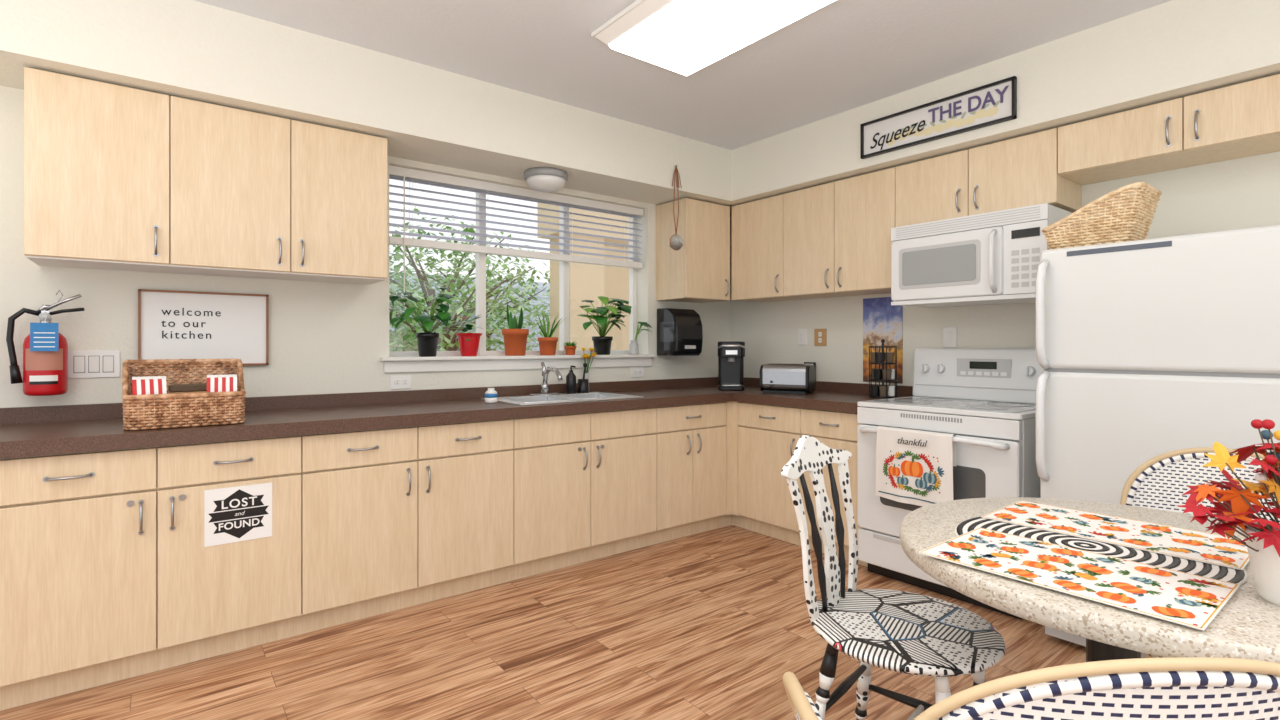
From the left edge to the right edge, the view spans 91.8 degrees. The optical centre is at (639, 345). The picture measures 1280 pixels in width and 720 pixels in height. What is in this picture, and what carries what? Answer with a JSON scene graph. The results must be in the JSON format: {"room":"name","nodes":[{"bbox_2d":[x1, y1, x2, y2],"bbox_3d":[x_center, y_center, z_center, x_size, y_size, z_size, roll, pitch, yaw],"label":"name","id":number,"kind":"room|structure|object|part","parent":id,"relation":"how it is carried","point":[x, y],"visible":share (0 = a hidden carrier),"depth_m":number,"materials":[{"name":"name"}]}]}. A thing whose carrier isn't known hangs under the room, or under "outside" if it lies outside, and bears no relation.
{"room":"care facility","nodes":[
{"label":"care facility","id":0,"kind":"room"},
{"bbox_2d":[204,482,271,546],"bbox_3d":[-1.568,0.657,2.426,0.224,0.216,0.003,0,0,-38],"label":"sign","id":1,"kind":"object","parent":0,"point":[239,513],"visible":1,"depth_m":2.42,"materials":[{"name":"white paper"}]},
{"bbox_2d":[0,86,728,407],"bbox_3d":[-1.706,-0.085,3.223,6.400,2.610,0.200,0,0,-38],"label":"wall","id":2,"kind":"structure","parent":0,"point":[325,337],"depth_m":3.07,"materials":[{"name":"white paint"}]},
{"bbox_2d":[6,290,84,395],"bbox_3d":[-2.356,-0.016,2.468,0.183,0.422,0.168,0,0,5],"label":"fire extinguisher","id":3,"kind":"object","parent":2,"relation":"attached to","point":[45,349],"visible":1,"depth_m":2.42,"materials":[{"name":"red paint"}]},
{"bbox_2d":[68,351,119,377],"bbox_3d":[-2.307,0.077,2.619,0.170,0.115,0.010,0,0,-38],"label":"switch plate","id":4,"kind":"object","parent":2,"relation":"attached to","point":[81,364],"visible":0.95,"depth_m":2.62,"materials":[{"name":"white plastic"}]},
{"bbox_2d":[138,289,268,364],"bbox_3d":[-1.994,-0.078,2.852,0.490,0.340,0.022,0,0,-38],"label":"welcome sign","id":5,"kind":"object","parent":2,"relation":"attached to","point":[172,324],"visible":1,"depth_m":2.84,"materials":[{"name":"white paper"}]},
{"bbox_2d":[24,67,386,284],"bbox_3d":[-1.831,-0.673,2.766,1.277,0.694,0.360,0,0,-38],"label":"upper cabinet","id":6,"kind":"object","parent":2,"relation":"attached to","point":[116,177],"visible":1,"depth_m":2.57,"materials":[{"name":"brown wood"}]},
{"bbox_3d":[-1.847,-0.329,2.786,1.270,0.006,0.305,0,0,-38],"label":"panel","id":7,"kind":"part","parent":6,"relation":"part of","materials":[{"name":"white wood"}]},
{"bbox_2d":[390,375,411,388],"bbox_3d":[-1.310,0.198,3.398,0.115,0.075,0.010,0,0,-38],"label":"wall outlet","id":8,"kind":"object","parent":2,"relation":"attached to","point":[396,381],"visible":1,"depth_m":3.40,"materials":[{"name":"white plastic"}]},
{"bbox_2d":[389,193,636,356],"bbox_3d":[-0.744,-0.458,4.038,1.800,1.075,0.060,0,0,-38],"label":"window","id":9,"kind":"structure","parent":2,"relation":"in","point":[480,258],"depth_m":4.18,"materials":[{"name":"white plastic"}]},
{"bbox_2d":[389,165,642,304],"bbox_3d":[-0.692,-0.612,3.971,1.780,0.763,0.069,0,0,-38],"label":"window blind","id":10,"kind":"object","parent":9,"relation":"attached to","point":[396,173],"visible":0.91,"depth_m":3.85,"materials":[{"name":"white plastic"}]},
{"bbox_2d":[384,357,651,372],"bbox_3d":[-0.650,0.113,3.910,1.850,0.065,0.018,0,0,-38],"label":"apron","id":11,"kind":"object","parent":2,"relation":"attached to","point":[492,364],"visible":0.95,"depth_m":3.76,"materials":[{"name":"white"}]},
{"bbox_2d":[380,354,655,360],"bbox_3d":[-0.680,0.070,3.948,1.890,0.020,0.180,0,0,-38],"label":"trim","id":12,"kind":"structure","parent":2,"relation":"attached to","point":[406,358],"depth_m":3.73,"materials":[{"name":"white"}]},
{"bbox_2d":[389,287,453,356],"bbox_3d":[-1.186,-0.136,3.431,0.330,0.393,0.280,0,0,-38],"label":"peace lily","id":13,"kind":"object","parent":12,"relation":"on","point":[427,342],"visible":1,"depth_m":3.46,"materials":[{"name":"green plant"}]},
{"bbox_2d":[416,333,438,356],"bbox_3d":[-1.204,-0.007,3.514,0.127,0.135,0.127,0,0,-38],"label":"pot","id":14,"kind":"object","parent":13,"relation":"on","point":[427,342],"depth_m":3.47,"materials":[{"name":"black plastic"}]},
{"bbox_2d":[454,315,482,355],"bbox_3d":[-1.014,-0.063,3.667,0.168,0.246,0.161,0,0,-38],"label":"potted plant","id":15,"kind":"object","parent":12,"relation":"on","point":[468,342],"visible":0.98,"depth_m":3.62,"materials":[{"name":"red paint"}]},
{"bbox_2d":[502,303,528,355],"bbox_3d":[-0.777,-0.108,3.866,0.165,0.337,0.165,0,0,-38],"label":"potted snake plant","id":16,"kind":"object","parent":12,"relation":"on","point":[515,338],"visible":1,"depth_m":3.82,"materials":[{"name":"green plant"}]},
{"bbox_3d":[-0.777,-0.022,3.866,0.165,0.165,0.165,0,0,-38],"label":"pot","id":17,"kind":"part","parent":16,"relation":"part of","materials":[{"name":"orange ceramic"}]},
{"bbox_2d":[537,311,561,354],"bbox_3d":[-0.567,-0.082,3.979,0.193,0.283,0.170,0,0,8],"label":"aloe","id":18,"kind":"object","parent":12,"relation":"on","point":[547,344],"visible":0.95,"depth_m":3.96,"materials":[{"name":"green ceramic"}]},
{"bbox_2d":[537,337,557,354],"bbox_3d":[-0.595,0.003,4.002,0.131,0.115,0.131,0,0,-38],"label":"pot","id":19,"kind":"object","parent":18,"relation":"on","point":[547,345],"depth_m":3.95,"materials":[{"name":"orange ceramic"}]},
{"bbox_2d":[564,341,576,354],"bbox_3d":[-0.463,0.013,4.108,0.112,0.093,0.111,0,0,19],"label":"potted succulent","id":20,"kind":"object","parent":12,"relation":"on","point":[570,348],"visible":0.98,"depth_m":4.08,"materials":[{"name":"orange ceramic"}]},
{"bbox_2d":[564,346,575,354],"bbox_3d":[-0.461,0.030,4.107,0.081,0.060,0.081,0,0,-38],"label":"pot","id":21,"kind":"object","parent":20,"relation":"on","point":[570,350],"depth_m":4.08,"materials":[{"name":"orange ceramic"}]},
{"bbox_2d":[577,296,631,354],"bbox_3d":[-0.233,-0.139,4.174,0.396,0.398,0.307,0,0,-27],"label":"pothos","id":22,"kind":"object","parent":12,"relation":"on","point":[602,343],"visible":1,"depth_m":4.20,"materials":[{"name":"green plant"}]},
{"bbox_2d":[592,336,612,354],"bbox_3d":[-0.258,-0.003,4.253,0.144,0.125,0.144,0,0,-38],"label":"pot","id":23,"kind":"object","parent":22,"relation":"on","point":[602,344],"depth_m":4.20,"materials":[{"name":"black plastic"}]},
{"bbox_2d":[629,322,651,353],"bbox_3d":[0.012,-0.057,4.419,0.170,0.234,0.118,0,0,-26],"label":"potted plant","id":24,"kind":"object","parent":12,"relation":"on","point":[633,346],"visible":0.99,"depth_m":4.40,"materials":[{"name":"grey"}]},
{"bbox_2d":[629,340,637,353],"bbox_3d":[-0.045,0.010,4.419,0.068,0.100,0.067,0,0,-38],"label":"jar","id":25,"kind":"object","parent":24,"relation":"on","point":[633,346],"depth_m":4.39,"materials":[{"name":"grey"}]},
{"bbox_2d":[631,367,643,377],"bbox_3d":[-0.018,0.185,4.408,0.115,0.075,0.010,0,0,-38],"label":"wall outlet","id":26,"kind":"object","parent":2,"relation":"attached to","point":[635,371],"visible":1,"depth_m":4.41,"materials":[{"name":"white plastic"}]},
{"bbox_2d":[657,308,702,355],"bbox_3d":[0.290,-0.100,4.509,0.262,0.348,0.229,0,0,-38],"label":"paper towel dispenser","id":27,"kind":"object","parent":2,"relation":"attached to","point":[679,331],"visible":1,"depth_m":4.43,"materials":[{"name":"black plastic"}]},
{"bbox_2d":[656,198,729,302],"bbox_3d":[0.397,-0.676,4.507,0.433,0.688,0.360,0,0,-38],"label":"upper cabinet","id":28,"kind":"object","parent":2,"relation":"attached to","point":[699,271],"visible":1,"depth_m":4.39,"materials":[{"name":"brown wood"}]},
{"bbox_3d":[0.482,-0.676,4.399,0.431,0.684,0.019,0,0,-38],"label":"door","id":29,"kind":"part","parent":28,"relation":"part of","materials":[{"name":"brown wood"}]},
{"bbox_2d":[0,525,1085,719],"bbox_3d":[0.141,1.270,0.859,6.400,0.100,6.200,0,0,-38],"label":"floor","id":30,"kind":"structure","parent":0,"point":[707,625],"depth_m":2.44,"materials":[{"name":"brown wood"}]},
{"bbox_2d":[0,435,300,710],"bbox_3d":[-1.947,0.793,2.498,0.947,0.853,0.640,0,0,-38],"label":"base cabinet","id":31,"kind":"object","parent":30,"relation":"on","point":[108,574],"depth_m":2.24,"materials":[{"name":"beige wood"}]},
{"bbox_2d":[299,419,513,634],"bbox_3d":[-1.196,0.793,3.085,0.960,0.853,0.640,0,0,-38],"label":"base cabinet","id":32,"kind":"object","parent":30,"relation":"on","point":[392,519],"depth_m":2.82,"materials":[{"name":"beige wood"}]},
{"bbox_2d":[0,377,912,458],"bbox_3d":[-0.790,0.305,2.813,5.059,0.120,1.571,0,0,-38],"label":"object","id":33,"kind":"structure","parent":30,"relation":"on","point":[59,429],"depth_m":2.98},
{"bbox_2d":[122,358,245,429],"bbox_3d":[-1.801,0.180,2.459,0.396,0.255,0.283,0,0,-38],"label":"wicker basket","id":34,"kind":"object","parent":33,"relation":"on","point":[139,416],"visible":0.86,"depth_m":2.41,"materials":[{"name":"brown wicker"}]},
{"bbox_2d":[131,376,166,423],"bbox_3d":[-1.848,0.203,2.334,0.100,0.175,0.056,0,0,-44],"label":"pouch","id":35,"kind":"object","parent":34,"relation":"in","point":[150,384],"visible":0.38,"depth_m":2.33,"materials":[{"name":"red"}]},
{"bbox_2d":[167,383,206,419],"bbox_3d":[-1.838,0.225,2.504,0.070,0.140,0.200,0,0,43],"label":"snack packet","id":36,"kind":"object","parent":34,"relation":"in","point":[202,387],"visible":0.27,"depth_m":2.50,"materials":[{"name":"brown"}]},
{"bbox_2d":[207,374,236,419],"bbox_3d":[-1.668,0.203,2.475,0.100,0.175,0.056,0,0,-33],"label":"pouch","id":37,"kind":"object","parent":34,"relation":"in","point":[215,383],"visible":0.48,"depth_m":2.46,"materials":[{"name":"red"}]},
{"bbox_2d":[485,388,497,402],"bbox_3d":[-0.811,0.269,3.377,0.069,0.080,0.069,0,0,-38],"label":"jar","id":38,"kind":"object","parent":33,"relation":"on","point":[491,395],"visible":1,"depth_m":3.35,"materials":[{"name":"white plastic"}]},
{"bbox_2d":[529,362,561,395],"bbox_3d":[-0.535,0.200,3.738,0.200,0.206,0.237,0,0,-38],"label":"sink faucet","id":39,"kind":"object","parent":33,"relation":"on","point":[544,386],"visible":1,"depth_m":3.78,"materials":[{"name":"silver metal"}]},
{"bbox_2d":[481,392,643,405],"bbox_3d":[-0.453,0.380,3.666,0.816,0.160,0.501,0,0,-38],"label":"sink","id":40,"kind":"object","parent":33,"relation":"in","point":[591,396],"depth_m":3.67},
{"bbox_2d":[566,365,575,393],"bbox_3d":[-0.436,0.212,3.925,0.064,0.181,0.072,0,0,-1],"label":"soap dispenser","id":41,"kind":"object","parent":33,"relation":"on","point":[570,378],"visible":0.98,"depth_m":3.90,"materials":[{"name":"black plastic"}]},
{"bbox_2d":[577,363,588,392],"bbox_3d":[-0.366,0.206,3.985,0.076,0.194,0.076,0,0,-38],"label":"brush holder","id":42,"kind":"object","parent":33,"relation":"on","point":[583,384],"visible":1,"depth_m":3.96,"materials":[{"name":"black plastic"}]},
{"bbox_2d":[581,348,597,380],"bbox_3d":[-0.335,0.160,4.066,0.102,0.299,0.107,0,0,10],"label":"flower vase","id":43,"kind":"object","parent":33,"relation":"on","point":[593,354],"visible":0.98,"depth_m":4.08,"materials":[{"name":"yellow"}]},
{"bbox_2d":[718,342,744,390],"bbox_3d":[0.650,0.139,4.420,0.190,0.340,0.288,0,0,7],"label":"pod coffee maker","id":44,"kind":"object","parent":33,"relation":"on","point":[731,355],"visible":1,"depth_m":4.42,"materials":[{"name":"black plastic"}]},
{"bbox_2d":[759,363,814,394],"bbox_3d":[0.960,0.213,4.088,0.347,0.192,0.181,0,0,30],"label":"toaster","id":45,"kind":"object","parent":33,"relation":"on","point":[778,378],"visible":1,"depth_m":4.01,"materials":[{"name":"silver metal"}]},
{"bbox_2d":[804,362,815,380],"bbox_3d":[1.189,0.179,4.343,0.014,0.130,0.090,0,0,-38],"label":"framed piece","id":46,"kind":"object","parent":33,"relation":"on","point":[811,363],"visible":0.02,"depth_m":4.31,"materials":[{"name":"black plastic"}]},
{"bbox_2d":[868,339,897,398],"bbox_3d":[1.458,0.134,3.721,0.163,0.351,0.163,0,0,-38],"label":"coffee pod rack","id":47,"kind":"object","parent":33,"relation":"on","point":[886,358],"visible":0.99,"depth_m":3.67,"materials":[{"name":"black plastic"}]},
{"bbox_2d":[508,407,656,581],"bbox_3d":[-0.446,0.793,3.671,0.943,0.853,0.640,0,0,-38],"label":"base cabinet","id":48,"kind":"object","parent":30,"relation":"on","point":[585,484],"depth_m":3.41,"materials":[{"name":"beige wood"}]},
{"bbox_2d":[650,401,744,544],"bbox_3d":[0.222,0.793,4.182,0.740,0.853,0.657,0,0,-38],"label":"base cabinet","id":49,"kind":"object","parent":30,"relation":"on","point":[697,444],"depth_m":3.94,"materials":[{"name":"beige wood"}]},
{"bbox_2d":[738,402,801,545],"bbox_3d":[1.026,0.793,4.074,0.640,0.853,0.503,0,0,-38],"label":"base cabinet","id":50,"kind":"object","parent":30,"relation":"on","point":[768,435],"depth_m":3.90,"materials":[{"name":"beige wood"}]},
{"bbox_2d":[800,408,866,565],"bbox_3d":[1.306,0.793,3.715,0.640,0.853,0.407,0,0,-38],"label":"base cabinet","id":51,"kind":"object","parent":30,"relation":"on","point":[835,429],"depth_m":3.52,"materials":[{"name":"beige wood"}]},
{"bbox_2d":[781,435,1005,719],"bbox_3d":[0.684,0.744,1.676,0.526,0.957,0.486,0,0,41],"label":"chair","id":52,"kind":"object","parent":30,"relation":"on","point":[893,630],"visible":0.97,"depth_m":1.69,"materials":[{"name":"white wood"}]},
{"bbox_3d":[0.509,0.317,1.827,0.063,0.103,0.430,0,0,41],"label":"crest rail","id":53,"kind":"part","parent":52,"relation":"part of","materials":[{"name":"white wood"}]},
{"bbox_3d":[0.702,0.755,1.659,0.476,0.030,0.486,0,0,41],"label":"seat","id":54,"kind":"part","parent":52,"relation":"part of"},
{"bbox_2d":[857,349,1043,618],"bbox_3d":[1.638,0.618,3.196,0.724,1.205,0.808,0,0,-38],"label":"electric range","id":55,"kind":"object","parent":30,"relation":"on","point":[986,398],"visible":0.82,"depth_m":3.18,"materials":[{"name":"white metal"}]},
{"bbox_3d":[1.425,1.064,3.030,0.040,0.172,0.792,0,0,-38],"label":"storage drawer","id":56,"kind":"part","parent":55,"relation":"part of","materials":[{"name":"white metal"}]},
{"bbox_2d":[876,426,955,506],"bbox_3d":[1.331,0.588,3.013,0.057,0.360,0.392,0,0,-38],"label":"dish towel","id":57,"kind":"object","parent":55,"relation":"hanging from","point":[915,467],"visible":0.99,"depth_m":3.00,"materials":[{"name":"white fabric"}]},
{"bbox_2d":[878,450,943,503],"bbox_3d":[1.315,0.623,3.001,0.015,0.233,0.360,0,0,-38],"label":"print","id":58,"kind":"object","parent":57,"relation":"attached to","point":[912,476],"depth_m":3.01,"materials":[{"name":"multicoloured fabric"}]},
{"bbox_2d":[857,424,1021,536],"bbox_3d":[1.397,0.693,3.007,0.112,0.554,0.792,0,0,-38],"label":"oven door","id":59,"kind":"structure","parent":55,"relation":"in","point":[988,465],"depth_m":2.90,"materials":[{"name":"white metal"}]},
{"bbox_3d":[1.426,0.369,3.030,0.038,0.085,0.792,0,0,-38],"label":"trim","id":60,"kind":"part","parent":55,"relation":"part of","materials":[{"name":"white metal"}]},
{"bbox_3d":[1.669,0.311,3.220,0.645,0.025,0.808,0,0,-38],"label":"cooktop frame","id":61,"kind":"part","parent":55,"relation":"part of","materials":[{"name":"white metal"}]},
{"bbox_2d":[871,397,1035,412],"bbox_3d":[1.651,0.297,3.206,0.490,0.004,0.720,0,0,-38],"label":"glass cooktop","id":62,"kind":"object","parent":55,"relation":"in","point":[1005,407],"depth_m":3.20,"materials":[{"name":"white glass"}]},
{"bbox_2d":[783,657,1279,719],"bbox_3d":[0.542,0.768,0.880,0.628,0.908,0.529,0,0,-1],"label":"bistro chair","id":63,"kind":"object","parent":30,"relation":"on","point":[1170,688],"visible":1,"depth_m":0.63,"materials":[{"name":"beige wicker"}]},
{"bbox_3d":[0.546,0.553,0.679,0.529,0.456,0.124,0,0,-1],"label":"wrapped rail","id":64,"kind":"part","parent":63,"relation":"part of","materials":[{"name":"wicker"}]},
{"bbox_2d":[899,497,1279,663],"bbox_3d":[1.120,0.840,1.408,0.980,0.760,0.980,0,0,-38],"label":"dining table","id":65,"kind":"object","parent":30,"relation":"on","point":[1247,626],"visible":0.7,"depth_m":1.14,"materials":[{"name":"stone"}]},
{"bbox_2d":[955,516,1246,585],"bbox_3d":[1.016,0.457,1.415,0.530,0.006,0.530,0,0,-38],"label":"mat","id":66,"kind":"object","parent":65,"relation":"on","point":[1226,574],"visible":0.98,"depth_m":1.38,"materials":[{"name":"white fabric"}]},
{"bbox_2d":[918,527,1239,630],"bbox_3d":[0.871,0.452,1.264,0.300,0.003,0.470,0,0,-38],"label":"placemat","id":67,"kind":"object","parent":66,"relation":"on","point":[1190,600],"visible":1,"depth_m":1.22,"materials":[{"name":"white fabric"}]},
{"bbox_2d":[981,500,1249,569],"bbox_3d":[1.166,0.452,1.533,0.275,0.003,0.500,0,0,-39],"label":"placemat","id":68,"kind":"object","parent":66,"relation":"on","point":[1215,549],"visible":1,"depth_m":1.50,"materials":[{"name":"white fabric"}]},
{"bbox_2d":[1178,419,1279,606],"bbox_3d":[1.168,0.295,1.112,0.330,0.331,0.316,0,0,30],"label":"arrangement","id":69,"kind":"object","parent":65,"relation":"on","point":[1262,538],"visible":1,"depth_m":1.13,"materials":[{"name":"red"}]},
{"bbox_3d":[1.172,0.398,1.106,0.140,0.125,0.140,0,0,-38],"label":"pot","id":70,"kind":"part","parent":69,"relation":"part of","materials":[{"name":"white ceramic"}]},
{"bbox_2d":[1036,225,1279,657],"bbox_3d":[2.172,0.412,2.433,0.802,1.616,0.840,0,0,-38],"label":"refrigerator","id":71,"kind":"object","parent":30,"relation":"on","point":[1146,349],"visible":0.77,"depth_m":2.28,"materials":[{"name":"white metal"}]},
{"bbox_2d":[1042,182,1161,249],"bbox_3d":[1.890,-0.512,2.551,0.310,0.223,0.358,0,0,-38],"label":"basket","id":72,"kind":"object","parent":71,"relation":"on","point":[1136,222],"visible":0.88,"depth_m":2.44,"materials":[{"name":"beige wicker"}]},
{"bbox_3d":[1.936,0.618,2.249,0.070,1.025,0.840,0,0,-38],"label":"fridge door","id":73,"kind":"part","parent":71,"relation":"part of","materials":[{"name":"white metal"}]},
{"bbox_3d":[1.936,-0.152,2.249,0.070,0.488,0.840,0,0,-38],"label":"freezer door","id":74,"kind":"part","parent":71,"relation":"part of","materials":[{"name":"white metal"}]},
{"bbox_2d":[1120,447,1279,657],"bbox_3d":[1.566,0.763,1.659,0.496,0.919,0.530,0,0,45],"label":"bistro chair","id":75,"kind":"object","parent":30,"relation":"on","point":[1160,482],"visible":0.27,"depth_m":1.91,"materials":[{"name":"beige wicker"}]},
{"bbox_3d":[1.710,0.549,1.802,0.115,0.464,0.472,0,0,-40],"label":"wrapped rail","id":76,"kind":"part","parent":75,"relation":"part of","materials":[{"name":"wicker"}]},
{"bbox_2d":[0,0,1279,217],"bbox_3d":[0.124,-1.210,0.719,6.200,0.360,6.000,0,0,-38],"label":"soffit","id":77,"kind":"structure","parent":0,"point":[187,49],"depth_m":2.81,"materials":[{"name":"white paint"}]},
{"bbox_2d":[524,167,567,191],"bbox_3d":[-0.559,-0.975,3.688,0.260,0.109,0.260,0,0,-38],"label":"lamp","id":78,"kind":"object","parent":77,"relation":"attached to","point":[542,179],"visible":1,"depth_m":3.60,"materials":[{"name":"white glass"}]},
{"bbox_3d":[-0.559,-0.953,3.688,0.236,0.065,0.236,0,0,-38],"label":"lamp shade","id":79,"kind":"part","parent":78,"relation":"part of","materials":[{"name":"white glass"}]},
{"bbox_2d":[669,165,683,249],"bbox_3d":[0.237,-0.906,4.066,0.099,0.560,0.100,0,0,-11],"label":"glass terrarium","id":80,"kind":"object","parent":77,"relation":"hanging from","point":[676,242],"visible":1,"depth_m":4.05,"materials":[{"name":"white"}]},
{"bbox_3d":[0.237,-0.680,4.066,0.100,0.100,0.098,0,0,-38],"label":"globe","id":81,"kind":"part","parent":80,"relation":"part of","materials":[{"name":"white glass"}]},
{"bbox_2d":[860,76,1016,158],"bbox_3d":[1.527,-1.177,3.253,0.024,0.196,0.812,0,0,-38],"label":"sign","id":82,"kind":"object","parent":77,"relation":"attached to","point":[993,103],"visible":1,"depth_m":3.20,"materials":[{"name":"white"}]},
{"bbox_2d":[194,0,1170,149],"bbox_3d":[0.141,-1.440,0.859,6.400,0.100,6.200,0,0,-38],"label":"ceiling","id":83,"kind":"structure","parent":0,"point":[841,56],"depth_m":2.90,"materials":[{"name":"white paint"}]},
{"bbox_2d":[591,0,835,75],"bbox_3d":[0.417,-1.350,2.407,0.580,0.077,1.320,0,0,-38],"label":"ceiling light fixture","id":84,"kind":"object","parent":83,"relation":"attached to","point":[684,37],"depth_m":2.57,"materials":[{"name":"white plastic"}]},
{"bbox_2d":[729,151,1279,385],"bbox_3d":[2.646,-0.085,2.689,0.200,2.610,6.000,0,0,-38],"label":"wall","id":85,"kind":"structure","parent":0,"point":[1239,193],"depth_m":3.49,"materials":[{"name":"white paint"}]},
{"bbox_2d":[798,329,806,344],"bbox_3d":[1.158,-0.065,4.420,0.010,0.115,0.075,0,0,-38],"label":"switch plate","id":86,"kind":"object","parent":85,"relation":"attached to","point":[802,333],"visible":1,"depth_m":4.41,"materials":[{"name":"white plastic"}]},
{"bbox_2d":[732,167,894,301],"bbox_3d":[1.173,-0.676,4.114,0.360,0.688,1.269,0,0,-38],"label":"upper cabinet","id":87,"kind":"object","parent":85,"relation":"attached to","point":[833,239],"visible":0.94,"depth_m":3.94,"materials":[{"name":"brown wood"}]},
{"bbox_2d":[814,329,826,345],"bbox_3d":[1.251,-0.060,4.302,0.010,0.120,0.100,0,0,-38],"label":"wall outlet","id":88,"kind":"object","parent":85,"relation":"attached to","point":[820,335],"visible":1,"depth_m":4.29,"materials":[{"name":"brown wood"}]},
{"bbox_2d":[863,297,902,383],"bbox_3d":[1.538,-0.038,3.937,0.004,0.540,0.270,0,0,-38],"label":"poster","id":89,"kind":"object","parent":85,"relation":"attached to","point":[881,319],"visible":0.64,"depth_m":3.93,"materials":[{"name":"multicoloured paper"}]},
{"bbox_2d":[943,327,956,347],"bbox_3d":[1.799,-0.050,3.601,0.010,0.120,0.080,0,0,-38],"label":"switch plate","id":90,"kind":"object","parent":85,"relation":"attached to","point":[949,333],"visible":1,"depth_m":3.60,"materials":[{"name":"white plastic"}]},
{"bbox_2d":[895,128,1080,226],"bbox_3d":[1.812,-0.845,3.296,0.360,0.350,0.802,0,0,-38],"label":"upper cabinet","id":91,"kind":"object","parent":85,"relation":"attached to","point":[1022,171],"visible":0.89,"depth_m":3.14,"materials":[{"name":"brown wood"}]},
{"bbox_2d":[891,203,1079,307],"bbox_3d":[1.771,-0.439,3.246,0.482,0.428,0.765,0,0,-38],"label":"over-range microwave","id":92,"kind":"object","parent":91,"relation":"attached to","point":[990,258],"visible":0.94,"depth_m":3.10,"materials":[{"name":"white plastic"}]},
{"bbox_3d":[1.573,-0.412,3.212,0.025,0.331,0.575,0,0,-38],"label":"door","id":93,"kind":"part","parent":92,"relation":"part of","materials":[{"name":"white plastic"}]},
{"bbox_3d":[1.702,-0.412,2.992,0.060,0.309,0.024,0,0,-38],"label":"handle","id":94,"kind":"part","parent":92,"relation":"part of","materials":[{"name":"white plastic"}]},
{"bbox_3d":[1.810,-0.412,2.909,0.026,0.331,0.187,0,0,-38],"label":"control panel","id":95,"kind":"part","parent":92,"relation":"part of","materials":[{"name":"white plastic"}]},
{"bbox_2d":[1058,74,1279,184],"bbox_3d":[2.336,-0.910,2.625,0.360,0.220,0.898,0,0,-38],"label":"upper cabinet","id":96,"kind":"object","parent":85,"relation":"attached to","point":[1240,120],"visible":1,"depth_m":2.59,"materials":[{"name":"brown wood"}]},
{"label":"outside","id":97,"kind":"structure","parent":0,"visible":0},
{"bbox_3d":[-4.283,1.370,11.394,28.000,0.100,15.750,0,0,-38],"label":"ground","id":98,"kind":"structure","parent":97,"visible":0},
{"bbox_2d":[389,245,425,350],"bbox_3d":[-5.308,-0.518,10.133,3.666,3.682,3.584,0,0,-38],"label":"tree","id":99,"kind":"object","parent":98,"relation":"on","point":[390,257],"visible":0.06,"depth_m":10.38,"materials":[{"name":"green plant"}]},
{"bbox_2d":[389,332,451,350],"bbox_3d":[-7.593,0.520,10.108,9.200,1.600,0.300,0,0,-38],"label":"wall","id":100,"kind":"structure","parent":98,"relation":"on","point":[401,337],"depth_m":12.22,"materials":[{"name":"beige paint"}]},
{"bbox_2d":[389,207,538,350],"bbox_3d":[-2.578,-0.169,7.780,2.622,2.986,2.583,0,0,-38],"label":"tree","id":101,"kind":"object","parent":98,"relation":"on","point":[425,299],"visible":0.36,"depth_m":7.56,"materials":[{"name":"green plant"}]},
{"bbox_2d":[389,217,549,350],"bbox_3d":[-3.296,-0.415,10.530,3.597,3.478,3.629,0,0,-38],"label":"tree","id":102,"kind":"object","parent":98,"relation":"on","point":[406,337],"visible":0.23,"depth_m":10.28,"materials":[{"name":"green plant"}]},
{"bbox_2d":[389,271,549,350],"bbox_3d":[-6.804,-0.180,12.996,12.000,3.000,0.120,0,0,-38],"label":"tree","id":103,"kind":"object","parent":98,"relation":"on","point":[547,285],"visible":0.02,"depth_m":15.86,"materials":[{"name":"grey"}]},
{"bbox_2d":[398,232,549,350],"bbox_3d":[-3.131,-0.504,12.515,3.419,3.655,3.478,0,0,-38],"label":"tree","id":104,"kind":"object","parent":98,"relation":"on","point":[454,307],"visible":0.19,"depth_m":12.34,"materials":[{"name":"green plant"}]},
{"bbox_2d":[537,203,628,349],"bbox_3d":[1.017,-0.830,10.458,6.800,4.300,2.350,0,0,-38],"label":"exterior wall","id":105,"kind":"structure","parent":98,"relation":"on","point":[586,281],"depth_m":7.81,"materials":[{"name":"beige paint"}]}
]}

